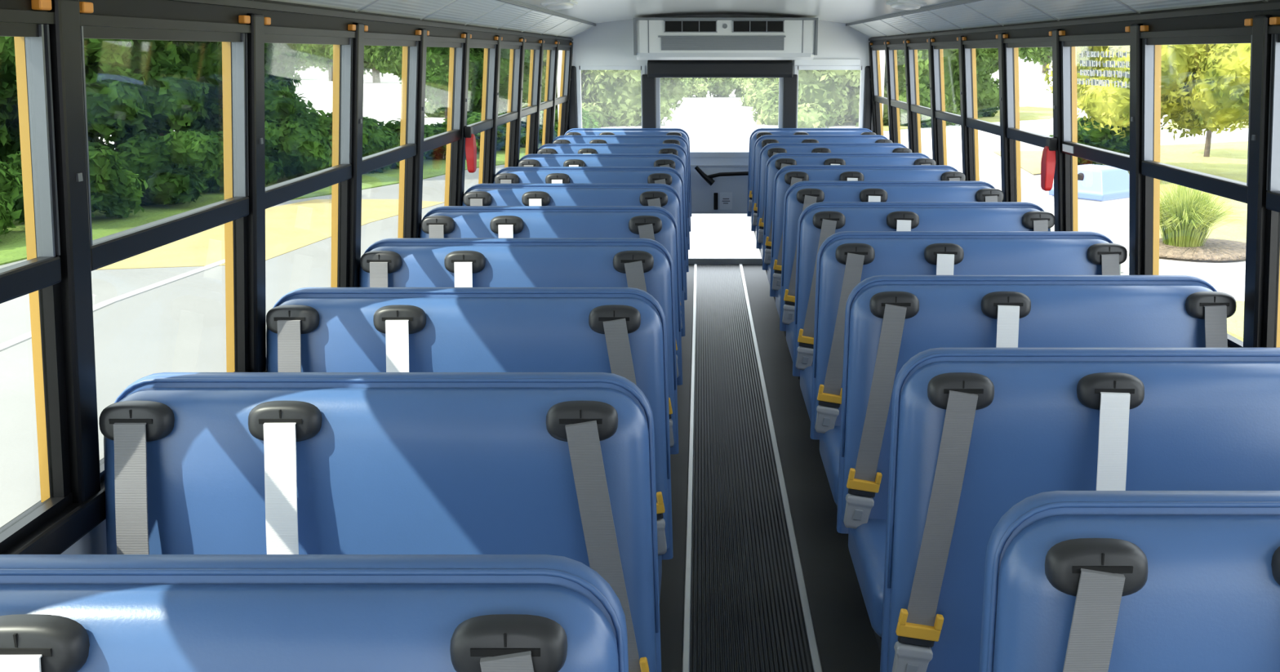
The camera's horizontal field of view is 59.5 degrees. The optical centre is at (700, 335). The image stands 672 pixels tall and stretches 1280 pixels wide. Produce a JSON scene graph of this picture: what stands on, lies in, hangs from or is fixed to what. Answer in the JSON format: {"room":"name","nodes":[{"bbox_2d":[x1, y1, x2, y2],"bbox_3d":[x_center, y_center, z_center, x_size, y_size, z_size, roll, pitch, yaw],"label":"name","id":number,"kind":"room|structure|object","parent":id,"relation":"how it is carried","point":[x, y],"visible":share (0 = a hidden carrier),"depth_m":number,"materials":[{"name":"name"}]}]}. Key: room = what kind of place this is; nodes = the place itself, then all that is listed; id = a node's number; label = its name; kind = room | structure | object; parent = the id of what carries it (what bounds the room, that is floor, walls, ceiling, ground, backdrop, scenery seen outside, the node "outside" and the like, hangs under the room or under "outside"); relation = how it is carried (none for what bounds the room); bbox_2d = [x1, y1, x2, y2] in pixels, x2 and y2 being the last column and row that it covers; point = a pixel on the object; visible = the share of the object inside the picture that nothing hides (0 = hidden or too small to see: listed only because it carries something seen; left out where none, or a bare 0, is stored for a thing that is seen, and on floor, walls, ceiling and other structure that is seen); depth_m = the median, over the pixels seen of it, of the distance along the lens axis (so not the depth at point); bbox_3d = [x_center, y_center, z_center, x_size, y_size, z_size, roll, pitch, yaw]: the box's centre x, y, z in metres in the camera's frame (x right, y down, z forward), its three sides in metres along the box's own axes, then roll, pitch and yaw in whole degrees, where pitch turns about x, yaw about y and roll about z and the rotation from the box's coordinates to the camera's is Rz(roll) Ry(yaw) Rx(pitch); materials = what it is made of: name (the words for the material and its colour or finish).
{"room":"transit interior","nodes":[
{"label":"transit interior","id":0,"kind":"room"},
{"bbox_2d":[0,0,573,554],"bbox_3d":[-0.989,0.219,2.968,0.154,2.102,10.951,0,14,0],"label":"window frames","id":1,"kind":"structure","parent":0,"point":[80,528],"depth_m":2.22,"materials":[{"name":"grey"}]},
{"bbox_2d":[0,0,72,554],"bbox_3d":[-0.968,-0.022,1.364,0.108,0.775,0.658,0,14,0],"label":"window","id":2,"kind":"structure","parent":1,"relation":"in","point":[42,273],"depth_m":1.64,"materials":[{"name":"black"}]},
{"bbox_2d":[79,1,250,483],"bbox_3d":[-0.968,-0.198,2.060,0.108,0.775,0.658,0,14,0],"label":"window","id":3,"kind":"structure","parent":1,"relation":"in","point":[108,250],"depth_m":2.18,"materials":[{"name":"black"}]},
{"bbox_2d":[264,17,355,287],"bbox_3d":[-0.968,-0.373,2.756,0.108,0.775,0.658,0,14,0],"label":"window","id":4,"kind":"structure","parent":1,"relation":"in","point":[285,191],"depth_m":2.98,"materials":[{"name":"black metal"}]},
{"bbox_2d":[361,25,421,238],"bbox_3d":[-0.968,-0.549,3.453,0.108,0.775,0.658,0,14,0],"label":"window","id":5,"kind":"structure","parent":1,"relation":"in","point":[407,151],"depth_m":3.69,"materials":[{"name":"black metal"}]},
{"bbox_2d":[423,31,466,205],"bbox_3d":[-0.968,-0.725,4.149,0.108,0.775,0.658,0,14,0],"label":"window","id":6,"kind":"structure","parent":1,"relation":"in","point":[453,136],"depth_m":4.39,"materials":[{"name":"black metal"}]},
{"bbox_2d":[463,125,476,173],"bbox_3d":[-0.928,-0.753,4.512,0.038,0.185,0.060,0,14,0],"label":"handle","id":7,"kind":"object","parent":1,"relation":"attached to","point":[470,140],"visible":1,"depth_m":4.49,"materials":[{"name":"red"}]},
{"bbox_2d":[466,34,497,183],"bbox_3d":[-0.968,-0.901,4.845,0.108,0.775,0.658,0,14,0],"label":"window","id":8,"kind":"structure","parent":1,"relation":"in","point":[486,125],"depth_m":5.10,"materials":[{"name":"black metal"}]},
{"bbox_2d":[497,36,522,166],"bbox_3d":[-0.968,-1.077,5.541,0.108,0.775,0.658,0,14,0],"label":"window","id":9,"kind":"structure","parent":1,"relation":"in","point":[512,116],"depth_m":5.79,"materials":[{"name":"black"}]},
{"bbox_2d":[521,39,542,154],"bbox_3d":[-0.968,-1.252,6.237,0.108,0.775,0.658,0,14,0],"label":"window","id":10,"kind":"structure","parent":1,"relation":"in","point":[532,109],"depth_m":6.49,"materials":[{"name":"black"}]},
{"bbox_2d":[540,40,557,143],"bbox_3d":[-0.968,-1.428,6.933,0.108,0.775,0.658,0,14,0],"label":"window","id":11,"kind":"structure","parent":1,"relation":"in","point":[548,104],"depth_m":7.19,"materials":[{"name":"black"}]},
{"bbox_2d":[555,42,572,135],"bbox_3d":[-0.968,-1.617,7.681,0.108,0.775,0.764,0,14,0],"label":"window","id":12,"kind":"structure","parent":1,"relation":"in","point":[563,99],"depth_m":7.98,"materials":[{"name":"black"}]},
{"bbox_2d":[556,13,884,131],"bbox_3d":[0.145,-1.404,8.219,2.370,1.940,0.095,0,14,0],"label":"wall","id":13,"kind":"structure","parent":0,"point":[606,43],"depth_m":8.04,"materials":[{"name":"white"}]},
{"bbox_2d":[576,66,644,128],"bbox_3d":[-0.650,-1.681,8.144,0.494,0.556,0.044,0,14,0],"label":"window","id":14,"kind":"structure","parent":13,"relation":"in","point":[579,68],"depth_m":8.07,"materials":[{"name":"white"}]},
{"bbox_2d":[641,60,797,264],"bbox_3d":[0.138,-1.258,8.210,1.125,1.500,0.164,0,14,0],"label":"door","id":15,"kind":"structure","parent":13,"relation":"in","point":[718,180],"depth_m":8.14,"materials":[{"name":"black metal"}]},
{"bbox_2d":[633,17,817,60],"bbox_3d":[0.167,-2.051,7.736,1.230,0.274,0.574,0,14,0],"label":"air conditioner","id":16,"kind":"object","parent":13,"relation":"attached to","point":[654,38],"visible":1,"depth_m":7.47,"materials":[{"name":"white plastic"}]},
{"bbox_2d":[663,20,717,32],"bbox_3d":[-0.067,-2.062,7.447,0.355,0.079,0.014,0,14,0],"label":"vent","id":17,"kind":"object","parent":16,"relation":"attached to","point":[669,26],"depth_m":7.45,"materials":[{"name":"grey plastic"}]},
{"bbox_2d":[657,35,785,50],"bbox_3d":[0.142,-1.958,7.472,0.850,0.094,0.016,0,14,0],"label":"return grille","id":18,"kind":"object","parent":16,"relation":"attached to","point":[664,42],"depth_m":7.47,"materials":[{"name":"grey plastic"}]},
{"bbox_2d":[732,20,784,32],"bbox_3d":[0.385,-2.062,7.447,0.347,0.079,0.014,0,14,0],"label":"vent","id":19,"kind":"object","parent":16,"relation":"attached to","point":[738,26],"depth_m":7.45,"materials":[{"name":"grey plastic"}]},
{"bbox_2d":[794,66,865,128],"bbox_3d":[0.932,-1.681,8.144,0.509,0.556,0.044,0,14,0],"label":"window","id":20,"kind":"structure","parent":13,"relation":"in","point":[862,68],"depth_m":8.06,"materials":[{"name":"white metal"}]},
{"bbox_2d":[270,0,1267,38],"bbox_3d":[0.145,-0.909,2.736,2.306,0.224,11.050,0,14,0],"label":"ceiling","id":21,"kind":"structure","parent":0,"point":[870,18],"depth_m":5.07,"materials":[{"name":"white paint"}]},
{"bbox_2d":[659,264,880,671],"bbox_3d":[0.145,0.831,3.154,2.350,0.084,11.010,0,14,0],"label":"floor","id":22,"kind":"structure","parent":0,"point":[747,614],"depth_m":3.83,"materials":[{"name":"rubber"}]},
{"bbox_2d":[0,554,628,671],"bbox_3d":[-0.532,0.791,1.063,0.937,1.018,0.564,0,14,0],"label":"seat","id":23,"kind":"object","parent":22,"relation":"on","point":[59,612],"visible":1,"depth_m":1.13,"materials":[{"name":"blue leather"}]},
{"bbox_2d":[98,372,661,671],"bbox_3d":[-0.532,0.618,1.746,0.937,1.018,0.564,0,14,0],"label":"seat","id":24,"kind":"object","parent":22,"relation":"on","point":[558,464],"visible":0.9,"depth_m":1.80,"materials":[{"name":"blue leather"}]},
{"bbox_2d":[266,287,673,598],"bbox_3d":[-0.532,0.446,2.430,0.937,1.018,0.564,0,14,0],"label":"seat","id":25,"kind":"object","parent":22,"relation":"on","point":[622,331],"visible":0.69,"depth_m":2.48,"materials":[{"name":"blue leather"}]},
{"bbox_2d":[359,238,679,454],"bbox_3d":[-0.532,0.273,3.113,0.937,1.018,0.564,0,14,0],"label":"seat","id":26,"kind":"object","parent":22,"relation":"on","point":[646,264],"visible":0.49,"depth_m":3.17,"materials":[{"name":"blue leather"}]},
{"bbox_2d":[419,205,682,385],"bbox_3d":[-0.532,0.101,3.797,0.937,1.018,0.564,0,14,0],"label":"seat","id":27,"kind":"object","parent":22,"relation":"on","point":[657,224],"visible":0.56,"depth_m":3.85,"materials":[{"name":"blue leather"}]},
{"bbox_2d":[462,183,684,336],"bbox_3d":[-0.532,-0.072,4.481,0.937,1.018,0.564,0,14,0],"label":"seat","id":28,"kind":"object","parent":22,"relation":"on","point":[664,196],"visible":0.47,"depth_m":4.54,"materials":[{"name":"blue leather"}]},
{"bbox_2d":[493,166,687,300],"bbox_3d":[-0.532,-0.244,5.164,0.937,1.018,0.564,0,14,0],"label":"seat","id":29,"kind":"object","parent":22,"relation":"on","point":[670,176],"visible":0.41,"depth_m":5.22,"materials":[{"name":"blue leather"}]},
{"bbox_2d":[517,153,688,271],"bbox_3d":[-0.532,-0.417,5.848,0.937,1.018,0.564,0,14,0],"label":"seat","id":30,"kind":"object","parent":22,"relation":"on","point":[668,160],"visible":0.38,"depth_m":5.91,"materials":[{"name":"blue leather"}]},
{"bbox_2d":[537,143,689,249],"bbox_3d":[-0.532,-0.590,6.531,0.937,1.018,0.564,0,14,0],"label":"seat","id":31,"kind":"object","parent":22,"relation":"on","point":[673,148],"visible":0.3,"depth_m":6.60,"materials":[{"name":"blue leather"}]},
{"bbox_2d":[552,135,690,231],"bbox_3d":[-0.532,-0.762,7.215,0.937,1.018,0.564,0,14,0],"label":"seat","id":32,"kind":"object","parent":22,"relation":"on","point":[677,140],"visible":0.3,"depth_m":7.28,"materials":[{"name":"blue leather"}]},
{"bbox_2d":[564,128,691,216],"bbox_3d":[-0.532,-0.935,7.898,0.937,1.018,0.564,0,14,0],"label":"seat","id":33,"kind":"object","parent":22,"relation":"on","point":[574,131],"visible":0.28,"depth_m":7.98,"materials":[{"name":"blue leather"}]},
{"bbox_2d":[681,263,697,671],"bbox_3d":[-0.038,0.797,3.115,0.020,0.010,10.910,0,14,0],"label":"trim","id":34,"kind":"structure","parent":22,"relation":"attached to","point":[687,587],"depth_m":3.83,"materials":[{"name":"silver metal"}]},
{"bbox_2d":[739,263,822,671],"bbox_3d":[0.301,0.797,3.115,0.022,0.010,10.910,0,14,0],"label":"trim","id":35,"kind":"structure","parent":22,"relation":"attached to","point":[815,655],"depth_m":3.82,"materials":[{"name":"silver metal"}]},
{"bbox_2d":[746,128,875,234],"bbox_3d":[0.804,-0.937,7.908,0.937,1.018,0.564,0,14,0],"label":"seat","id":36,"kind":"object","parent":22,"relation":"on","point":[756,134],"visible":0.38,"depth_m":7.99,"materials":[{"name":"blue leather"}]},
{"bbox_2d":[751,134,892,253],"bbox_3d":[0.804,-0.769,7.241,0.937,1.018,0.564,0,14,0],"label":"seat","id":37,"kind":"object","parent":22,"relation":"on","point":[762,140],"visible":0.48,"depth_m":7.32,"materials":[{"name":"blue leather"}]},
{"bbox_2d":[755,142,911,275],"bbox_3d":[0.804,-0.600,6.574,0.937,1.018,0.564,0,14,0],"label":"seat","id":38,"kind":"object","parent":22,"relation":"on","point":[768,150],"visible":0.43,"depth_m":6.65,"materials":[{"name":"blue leather"}]},
{"bbox_2d":[762,152,935,302],"bbox_3d":[0.804,-0.432,5.907,0.937,1.018,0.564,0,14,0],"label":"seat","id":39,"kind":"object","parent":22,"relation":"on","point":[775,162],"visible":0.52,"depth_m":5.97,"materials":[{"name":"blue leather"}]},
{"bbox_2d":[769,164,965,336],"bbox_3d":[0.804,-0.264,5.240,0.937,1.018,0.564,0,14,0],"label":"seat","id":40,"kind":"object","parent":22,"relation":"on","point":[788,175],"visible":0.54,"depth_m":5.30,"materials":[{"name":"blue leather"}]},
{"bbox_2d":[779,181,1004,379],"bbox_3d":[0.804,-0.095,4.573,0.937,1.018,0.564,0,14,0],"label":"seat","id":41,"kind":"object","parent":22,"relation":"on","point":[800,195],"visible":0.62,"depth_m":4.63,"materials":[{"name":"blue leather"}]},
{"bbox_2d":[792,201,1055,420],"bbox_3d":[0.804,0.073,3.906,0.937,1.018,0.564,0,14,0],"label":"seat","id":42,"kind":"object","parent":22,"relation":"on","point":[818,221],"visible":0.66,"depth_m":3.96,"materials":[{"name":"blue leather"}]},
{"bbox_2d":[800,364,813,420],"bbox_3d":[0.804,0.199,3.874,0.885,0.127,0.440,0,14,0],"label":"seat cushion","id":43,"kind":"object","parent":42,"relation":"on","point":[806,370],"depth_m":3.89,"materials":[{"name":"blue leather"}]},
{"bbox_2d":[810,231,1127,508],"bbox_3d":[0.804,0.242,3.239,0.937,1.018,0.564,0,14,0],"label":"seat","id":44,"kind":"object","parent":22,"relation":"on","point":[845,259],"visible":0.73,"depth_m":3.29,"materials":[{"name":"blue leather"}]},
{"bbox_2d":[819,426,840,505],"bbox_3d":[0.804,0.368,3.207,0.885,0.127,0.440,0,14,0],"label":"seat cushion","id":45,"kind":"object","parent":44,"relation":"on","point":[829,436],"depth_m":3.19,"materials":[{"name":"blue leather"}]},
{"bbox_2d":[836,275,1236,653],"bbox_3d":[0.804,0.410,2.571,0.937,1.018,0.564,0,14,0],"label":"seat","id":46,"kind":"object","parent":22,"relation":"on","point":[890,320],"visible":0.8,"depth_m":2.62,"materials":[{"name":"blue leather"}]},
{"bbox_2d":[848,518,886,637],"bbox_3d":[0.804,0.536,2.539,0.885,0.127,0.440,0,14,0],"label":"seat cushion","id":47,"kind":"object","parent":46,"relation":"on","point":[866,536],"depth_m":2.51,"materials":[{"name":"blue leather"}]},
{"bbox_2d":[880,347,1279,671],"bbox_3d":[0.804,0.579,1.904,0.937,1.018,0.564,0,14,0],"label":"seat","id":48,"kind":"object","parent":22,"relation":"on","point":[976,433],"visible":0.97,"depth_m":1.96,"materials":[{"name":"blue leather"}]},
{"bbox_2d":[978,490,1279,671],"bbox_3d":[0.804,0.747,1.237,0.937,1.018,0.564,0,14,0],"label":"seat","id":49,"kind":"object","parent":22,"relation":"on","point":[1074,580],"visible":1,"depth_m":1.29,"materials":[{"name":"blue leather"}]},
{"bbox_2d":[868,0,1279,347],"bbox_3d":[1.279,0.219,2.969,0.154,2.102,10.950,0,14,0],"label":"window frames","id":50,"kind":"structure","parent":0,"point":[1223,20],"depth_m":3.23,"materials":[{"name":"grey metal"}]},
{"bbox_2d":[870,41,887,134],"bbox_3d":[1.258,-1.629,7.729,0.108,0.775,0.664,0,14,0],"label":"window","id":51,"kind":"structure","parent":50,"relation":"in","point":[877,98],"depth_m":7.98,"materials":[{"name":"black"}]},
{"bbox_2d":[886,40,906,142],"bbox_3d":[1.258,-1.452,7.030,0.108,0.775,0.658,0,14,0],"label":"window","id":52,"kind":"structure","parent":50,"relation":"in","point":[894,103],"depth_m":7.28,"materials":[{"name":"black"}]},
{"bbox_2d":[906,39,930,152],"bbox_3d":[1.258,-1.277,6.334,0.108,0.775,0.658,0,14,0],"label":"window","id":53,"kind":"structure","parent":50,"relation":"in","point":[914,108],"depth_m":6.58,"materials":[{"name":"black"}]},
{"bbox_2d":[930,37,960,164],"bbox_3d":[1.258,-1.101,5.638,0.108,0.775,0.658,0,14,0],"label":"window","id":54,"kind":"structure","parent":50,"relation":"in","point":[940,115],"depth_m":5.88,"materials":[{"name":"black"}]},
{"bbox_2d":[961,34,999,181],"bbox_3d":[1.258,-0.925,4.942,0.108,0.775,0.658,0,14,0],"label":"window","id":55,"kind":"structure","parent":50,"relation":"in","point":[971,122],"depth_m":5.18,"materials":[{"name":"black metal"}]},
{"bbox_2d":[1002,31,1052,201],"bbox_3d":[1.258,-0.750,4.246,0.108,0.775,0.658,0,14,0],"label":"window","id":56,"kind":"structure","parent":50,"relation":"in","point":[1012,133],"depth_m":4.48,"materials":[{"name":"black metal"}]},
{"bbox_2d":[1040,137,1057,191],"bbox_3d":[1.218,-0.602,3.913,0.038,0.185,0.060,0,14,0],"label":"handle","id":57,"kind":"object","parent":50,"relation":"attached to","point":[1048,157],"visible":1,"depth_m":3.89,"materials":[{"name":"red plastic"}]},
{"bbox_2d":[1058,26,1129,231],"bbox_3d":[1.258,-0.574,3.550,0.108,0.775,0.658,0,14,0],"label":"window","id":58,"kind":"structure","parent":50,"relation":"in","point":[1118,160],"depth_m":3.77,"materials":[{"name":"black metal"}]},
{"bbox_2d":[1077,51,1129,88],"bbox_3d":[1.240,-0.825,3.450,0.011,0.105,0.469,0,14,0],"label":"window sticker","id":59,"kind":"object","parent":58,"relation":"attached to","point":[1095,54],"visible":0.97,"depth_m":3.43,"materials":[{"name":"white"}]},
{"bbox_2d":[1140,18,1253,347],"bbox_3d":[1.258,-0.398,2.853,0.108,0.775,0.658,0,14,0],"label":"window","id":60,"kind":"structure","parent":50,"relation":"in","point":[1236,190],"depth_m":3.04,"materials":[{"name":"black"}]},
{"bbox_2d":[1262,17,1279,347],"bbox_3d":[1.258,-0.222,2.157,0.108,0.775,0.658,0,14,0],"label":"window","id":61,"kind":"structure","parent":50,"relation":"in","point":[1272,247],"depth_m":2.46,"materials":[{"name":"black"}]},
{"label":"outside","id":62,"kind":"structure","parent":0,"visible":0},
{"bbox_2d":[98,60,1248,300],"bbox_3d":[0.000,-45.257,189.693,520.000,0.200,450.000,0,14,0],"label":"sky","id":63,"kind":"structure","parent":62,"point":[712,122],"depth_m":37.31,"materials":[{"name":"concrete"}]},
{"bbox_2d":[0,142,542,265],"bbox_3d":[-8.650,0.770,6.898,10.700,0.050,53.000,0,14,0],"label":"grass verge","id":64,"kind":"structure","parent":63,"relation":"on","point":[13,247],"depth_m":17.75,"materials":[{"name":"green plant"}]},
{"bbox_2d":[0,97,18,148],"bbox_3d":[-12.616,-4.558,16.978,4.197,5.473,4.615,4,15,15],"label":"tree","id":65,"kind":"object","parent":64,"relation":"on","point":[5,136],"visible":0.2,"depth_m":17.47,"materials":[{"name":"green plant"}]},
{"bbox_2d":[0,160,22,242],"bbox_3d":[-9.958,-1.713,14.449,2.021,1.400,1.944,8,16,28],"label":"shrub","id":66,"kind":"object","parent":64,"relation":"on","point":[7,179],"visible":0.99,"depth_m":14.66,"materials":[{"name":"green plant"}]},
{"bbox_2d":[0,35,154,169],"bbox_3d":[-11.335,-5.005,18.000,4.358,5.835,4.819,-7,16,-25],"label":"tree","id":67,"kind":"object","parent":64,"relation":"on","point":[113,100],"visible":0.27,"depth_m":17.97,"materials":[{"name":"green plant"}]},
{"bbox_2d":[5,141,148,224],"bbox_3d":[-9.230,-2.196,16.364,2.021,1.400,1.944,-6,15,-21],"label":"shrub","id":68,"kind":"object","parent":64,"relation":"on","point":[114,191],"visible":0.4,"depth_m":16.24,"materials":[{"name":"green plant"}]},
{"bbox_2d":[88,39,222,151],"bbox_3d":[-10.866,-5.226,20.128,4.228,5.222,4.081,4,15,15],"label":"tree","id":69,"kind":"object","parent":64,"relation":"on","point":[179,99],"visible":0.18,"depth_m":19.86,"materials":[{"name":"green plant"}]},
{"bbox_2d":[112,128,223,205],"bbox_3d":[-8.807,-2.722,18.446,1.944,1.400,2.021,4,15,16],"label":"shrub","id":70,"kind":"object","parent":64,"relation":"on","point":[175,167],"visible":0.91,"depth_m":17.88,"materials":[{"name":"green plant"}]},
{"bbox_2d":[172,120,284,193],"bbox_3d":[-8.717,-3.220,20.417,1.944,1.400,2.021,-10,17,-34],"label":"shrub","id":71,"kind":"object","parent":64,"relation":"on","point":[215,182],"visible":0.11,"depth_m":20.17,"materials":[{"name":"green plant"}]},
{"bbox_2d":[164,40,318,132],"bbox_3d":[-9.514,-5.952,22.368,4.128,5.528,4.565,1,14,5],"label":"tree","id":72,"kind":"object","parent":64,"relation":"on","point":[281,60],"visible":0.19,"depth_m":21.68,"materials":[{"name":"green plant"}]},
{"bbox_2d":[264,108,332,179],"bbox_3d":[-7.952,-3.655,21.873,2.021,1.540,1.944,1,14,3],"label":"shrub","id":73,"kind":"object","parent":64,"relation":"on","point":[304,148],"visible":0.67,"depth_m":21.29,"materials":[{"name":"green plant"}]},
{"bbox_2d":[321,111,399,173],"bbox_3d":[-7.351,-3.953,23.306,2.058,1.408,2.140,12,19,40],"label":"shrub","id":74,"kind":"object","parent":64,"relation":"on","point":[375,138],"visible":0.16,"depth_m":23.00,"materials":[{"name":"green plant"}]},
{"bbox_2d":[363,116,435,168],"bbox_3d":[-6.969,-4.265,24.840,2.172,1.252,2.259,-2,14,-10],"label":"shrub","id":75,"kind":"object","parent":64,"relation":"on","point":[396,127],"visible":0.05,"depth_m":24.45,"materials":[{"name":"green plant"}]},
{"bbox_2d":[423,121,480,159],"bbox_3d":[-6.348,-4.581,26.500,2.140,1.038,2.058,8,16,27],"label":"shrub","id":76,"kind":"object","parent":64,"relation":"on","point":[440,152],"visible":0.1,"depth_m":26.16,"materials":[{"name":"green plant"}]},
{"bbox_2d":[441,111,506,151],"bbox_3d":[-5.647,-5.103,28.309,2.259,1.174,2.172,-6,15,-22],"label":"shrub","id":77,"kind":"object","parent":64,"relation":"on","point":[473,117],"visible":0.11,"depth_m":27.82,"materials":[{"name":"green plant"}]},
{"bbox_2d":[297,44,333,80],"bbox_3d":[-33.692,-28.520,102.190,9.497,10.227,10.512,-5,15,-18],"label":"tree","id":78,"kind":"object","parent":63,"relation":"on","point":[314,54],"visible":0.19,"depth_m":101.49,"materials":[{"name":"green plant"}]},
{"bbox_2d":[324,44,386,83],"bbox_3d":[-27.924,-26.368,95.730,9.461,9.204,8.548,2,14,9],"label":"tree","id":79,"kind":"object","parent":63,"relation":"on","point":[368,50],"visible":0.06,"depth_m":94.98,"materials":[{"name":"green plant"}]},
{"bbox_2d":[0,149,761,527],"bbox_3d":[-2.100,1.203,5.203,12.600,0.020,49.500,0,14,0],"label":"road","id":80,"kind":"structure","parent":63,"relation":"on","point":[179,326],"depth_m":10.54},
{"bbox_2d":[0,258,225,351],"bbox_3d":[-5.935,0.465,8.061,0.309,0.010,11.405,0,14,1],"label":"road marking","id":81,"kind":"object","parent":80,"relation":"on","point":[28,335],"visible":0.73,"depth_m":11.63,"materials":[{"name":"white paint"}]},
{"bbox_2d":[95,199,444,270],"bbox_3d":[-6.195,-1.525,15.963,2.713,0.010,6.941,2,14,10],"label":"paint","id":82,"kind":"object","parent":80,"relation":"on","point":[291,227],"visible":0.48,"depth_m":15.37,"materials":[{"name":"paint"}]},
{"bbox_2d":[370,45,402,78],"bbox_3d":[-22.197,-23.897,86.977,8.073,8.693,8.935,10,17,35],"label":"tree","id":83,"kind":"object","parent":63,"relation":"on","point":[387,60],"visible":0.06,"depth_m":85.16,"materials":[{"name":"green plant"}]},
{"bbox_2d":[391,45,509,121],"bbox_3d":[-7.239,-8.241,32.761,3.338,4.122,3.222,10,17,35],"label":"tree","id":84,"kind":"object","parent":63,"relation":"on","point":[437,79],"visible":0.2,"depth_m":31.70,"materials":[{"name":"green plant"}]},
{"bbox_2d":[439,48,530,114],"bbox_3d":[-6.878,-8.878,35.190,3.670,4.914,4.058,2,14,8],"label":"tree","id":85,"kind":"object","parent":63,"relation":"on","point":[503,92],"visible":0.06,"depth_m":34.72,"materials":[{"name":"green plant"}]},
{"bbox_2d":[498,49,593,111],"bbox_3d":[-5.605,-9.875,40.118,5.461,7.781,4.331,-2,14,-7],"label":"tree","id":86,"kind":"object","parent":63,"relation":"on","point":[544,55],"visible":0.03,"depth_m":39.15,"materials":[{"name":"green plant"}]},
{"bbox_2d":[580,70,676,128],"bbox_3d":[-2.873,-9.577,39.381,4.114,7.392,5.188,0,14,0],"label":"tree","id":87,"kind":"object","parent":63,"relation":"on","point":[615,95],"visible":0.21,"depth_m":38.58,"materials":[{"name":"green plant"}]},
{"bbox_2d":[662,77,690,106],"bbox_3d":[-2.773,-12.964,52.354,4.331,7.781,5.461,-8,16,-29],"label":"tree","id":88,"kind":"object","parent":63,"relation":"on","point":[674,87],"visible":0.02,"depth_m":52.49,"materials":[{"name":"green plant"}]},
{"bbox_2d":[671,77,709,97],"bbox_3d":[-0.696,-14.469,64.457,2.547,1.918,2.005,0,14,0],"label":"tree","id":89,"kind":"object","parent":63,"relation":"on","point":[699,86],"visible":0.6,"depth_m":63.83,"materials":[{"name":"green plant"}]},
{"bbox_2d":[705,77,736,97],"bbox_3d":[1.046,-14.561,64.819,2.005,1.918,2.547,2,14,9],"label":"tree","id":90,"kind":"object","parent":63,"relation":"on","point":[720,86],"visible":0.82,"depth_m":64.27,"materials":[{"name":"green plant"}]},
{"bbox_2d":[730,77,769,97],"bbox_3d":[2.978,-14.443,64.354,2.547,1.918,2.005,5,15,19],"label":"tree","id":91,"kind":"object","parent":63,"relation":"on","point":[741,84],"visible":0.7,"depth_m":63.94,"materials":[{"name":"green plant"}]},
{"bbox_2d":[749,57,885,128],"bbox_3d":[3.934,-9.556,39.297,4.114,7.392,5.188,-8,16,-28],"label":"tree","id":92,"kind":"object","parent":63,"relation":"on","point":[822,94],"visible":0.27,"depth_m":38.49,"materials":[{"name":"green plant"}]},
{"bbox_2d":[845,106,1053,131],"bbox_3d":[10.750,-8.776,44.712,6.010,0.050,18.738,14,20,43],"label":"lawn","id":93,"kind":"structure","parent":63,"relation":"on","point":[1026,113],"depth_m":44.94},
{"bbox_2d":[840,83,960,126],"bbox_3d":[6.984,-9.880,40.138,5.461,7.781,4.331,-10,17,-35],"label":"tree","id":94,"kind":"object","parent":93,"relation":"on","point":[853,101],"visible":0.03,"depth_m":38.77,"materials":[{"name":"green plant"}]},
{"bbox_2d":[884,48,996,128],"bbox_3d":[8.127,-9.790,39.501,4.833,7.341,4.884,-6,15,-21],"label":"leafy tree","id":95,"kind":"object","parent":93,"relation":"on","point":[951,56],"visible":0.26,"depth_m":38.42,"materials":[{"name":"green plant"}]},
{"bbox_2d":[953,48,999,117],"bbox_3d":[9.013,-11.127,43.777,5.427,8.157,5.370,-12,18,-39],"label":"leafy tree","id":96,"kind":"object","parent":93,"relation":"on","point":[988,93],"visible":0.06,"depth_m":43.46,"materials":[{"name":"green plant"}]},
{"bbox_2d":[992,150,1043,174],"bbox_3d":[8.550,-4.074,26.045,2.664,0.010,6.213,1,14,6],"label":"paint","id":97,"kind":"object","parent":63,"relation":"on","point":[1030,161],"visible":0.29,"depth_m":26.14,"materials":[{"name":"paint"}]},
{"bbox_2d":[1018,47,1077,73],"bbox_3d":[45.374,-40.245,144.501,11.397,12.273,12.615,0,14,0],"label":"tree","id":98,"kind":"object","parent":63,"relation":"on","point":[1042,55],"visible":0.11,"depth_m":145.00,"materials":[{"name":"green plant"}]},
{"bbox_2d":[1048,164,1129,271],"bbox_3d":[4.470,-1.342,12.811,0.700,1.190,0.700,-11,18,-37],"label":"recycling bin","id":99,"kind":"object","parent":63,"relation":"on","point":[1103,191],"visible":0.46,"depth_m":12.48,"materials":[{"name":"grey plastic"}]},
{"bbox_2d":[1102,141,1248,242],"bbox_3d":[32.600,-3.636,24.351,54.800,0.050,31.000,0,14,0],"label":"lawn","id":100,"kind":"structure","parent":63,"relation":"on","point":[1228,160],"depth_m":24.72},
{"bbox_2d":[1048,117,1129,164],"bbox_3d":[8.578,-4.201,24.265,2.140,1.186,2.058,3,14,12],"label":"shrub","id":101,"kind":"object","parent":100,"relation":"on","point":[1108,140],"visible":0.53,"depth_m":23.58,"materials":[{"name":"green plant"}]},
{"bbox_2d":[1040,43,1250,140],"bbox_3d":[9.194,-5.570,22.036,4.671,4.929,4.328,3,14,11],"label":"tree","id":102,"kind":"object","parent":100,"relation":"on","point":[1203,86],"visible":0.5,"depth_m":20.62,"materials":[{"name":"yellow plant"}]},
{"bbox_2d":[1159,237,1245,261],"bbox_3d":[6.250,-1.130,14.180,1.900,0.090,1.500,0,14,0],"label":"mulch bed","id":103,"kind":"object","parent":100,"relation":"on","point":[1214,249],"visible":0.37,"depth_m":13.76,"materials":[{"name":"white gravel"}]},
{"bbox_2d":[1159,167,1247,247],"bbox_3d":[6.108,-1.611,14.008,1.841,0.967,1.835,4,15,16],"label":"ornamental grass","id":104,"kind":"object","parent":103,"relation":"on","point":[1185,221],"depth_m":13.85,"materials":[{"name":"green plant"}]},
{"bbox_2d":[1226,300,1244,341],"bbox_3d":[22.280,1.030,5.870,36.511,0.050,7.071,2,14,7],"label":"lawn","id":105,"kind":"structure","parent":63,"relation":"on","point":[1235,323],"depth_m":10.32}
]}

